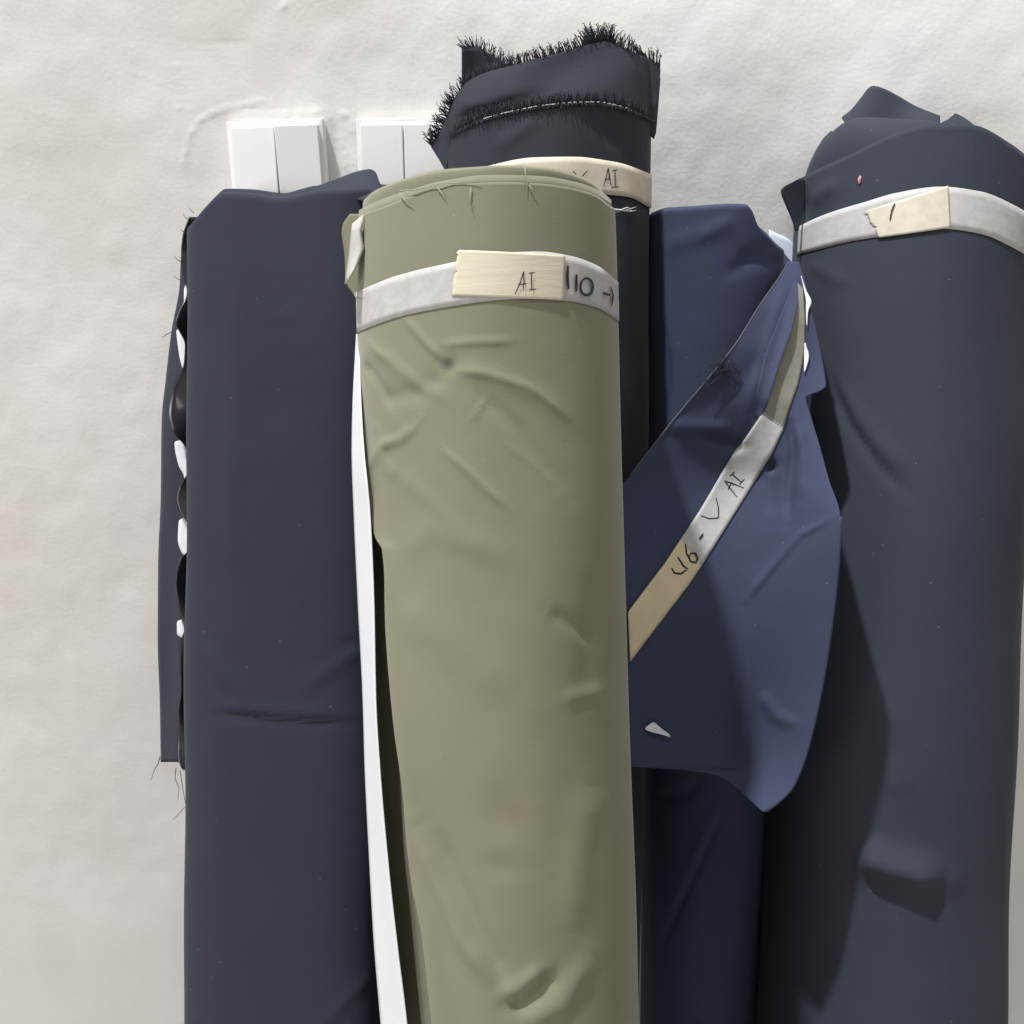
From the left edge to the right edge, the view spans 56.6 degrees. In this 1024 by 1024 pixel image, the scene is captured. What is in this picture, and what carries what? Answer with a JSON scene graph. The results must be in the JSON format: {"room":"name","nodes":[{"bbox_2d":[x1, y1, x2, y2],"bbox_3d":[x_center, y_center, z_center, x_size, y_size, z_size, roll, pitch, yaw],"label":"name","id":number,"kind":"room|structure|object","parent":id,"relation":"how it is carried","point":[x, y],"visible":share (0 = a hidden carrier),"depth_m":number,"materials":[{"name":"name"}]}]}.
{"room":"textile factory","nodes":[
{"label":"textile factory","id":0,"kind":"room"},
{"bbox_2d":[0,0,1023,1023],"bbox_3d":[0.000,-0.119,0.946,4.400,2.600,0.007,0,12,0],"label":"wall","id":1,"kind":"structure","parent":0,"point":[114,114],"depth_m":0.91,"materials":[{"name":"white paint"}]},
{"bbox_2d":[226,118,328,192],"bbox_3d":[-0.219,-0.321,0.893,0.093,0.093,0.018,0,12,0],"label":"light switch","id":2,"kind":"object","parent":1,"relation":"attached to","point":[288,155],"visible":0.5,"depth_m":0.88,"materials":[{"name":"white plastic"}]},
{"bbox_2d":[356,117,445,184],"bbox_3d":[-0.101,-0.323,0.893,0.089,0.089,0.017,0,12,0],"label":"light switch","id":3,"kind":"object","parent":1,"relation":"attached to","point":[396,149],"visible":0.41,"depth_m":0.88,"materials":[{"name":"white plastic"}]},
{"label":"floor","id":4,"kind":"structure","parent":0,"visible":0},
{"bbox_2d":[151,169,385,1023],"bbox_3d":[-0.211,0.471,0.817,0.220,1.490,0.452,0,12,0],"label":"roll","id":5,"kind":"object","parent":4,"relation":"on","point":[260,678],"visible":0.77,"depth_m":0.75,"materials":[{"name":"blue fabric"}]},
{"bbox_2d":[342,165,638,1023],"bbox_3d":[0.006,0.518,0.625,0.177,1.482,0.475,-2,12,-11],"label":"roll","id":6,"kind":"object","parent":4,"relation":"on","point":[487,484],"visible":1,"depth_m":0.54,"materials":[{"name":"green fabric"}]},
{"bbox_2d":[421,21,661,998],"bbox_3d":[0.024,0.408,0.815,0.195,1.620,0.472,0,12,0],"label":"roll","id":7,"kind":"object","parent":4,"relation":"on","point":[589,110],"visible":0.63,"depth_m":0.73,"materials":[{"name":"black fabric"}]},
{"bbox_2d":[623,204,841,1023],"bbox_3d":[0.166,0.470,0.885,0.160,1.470,0.271,1,12,6],"label":"roll","id":8,"kind":"object","parent":4,"relation":"on","point":[733,521],"visible":0.98,"depth_m":0.72,"materials":[{"name":"blue fabric"}]},
{"bbox_2d":[757,86,1023,1023],"bbox_3d":[0.309,0.429,0.826,0.215,1.573,0.559,3,12,13],"label":"roll","id":9,"kind":"object","parent":4,"relation":"on","point":[887,862],"visible":0.83,"depth_m":0.74,"materials":[{"name":"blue fabric"}]}
]}

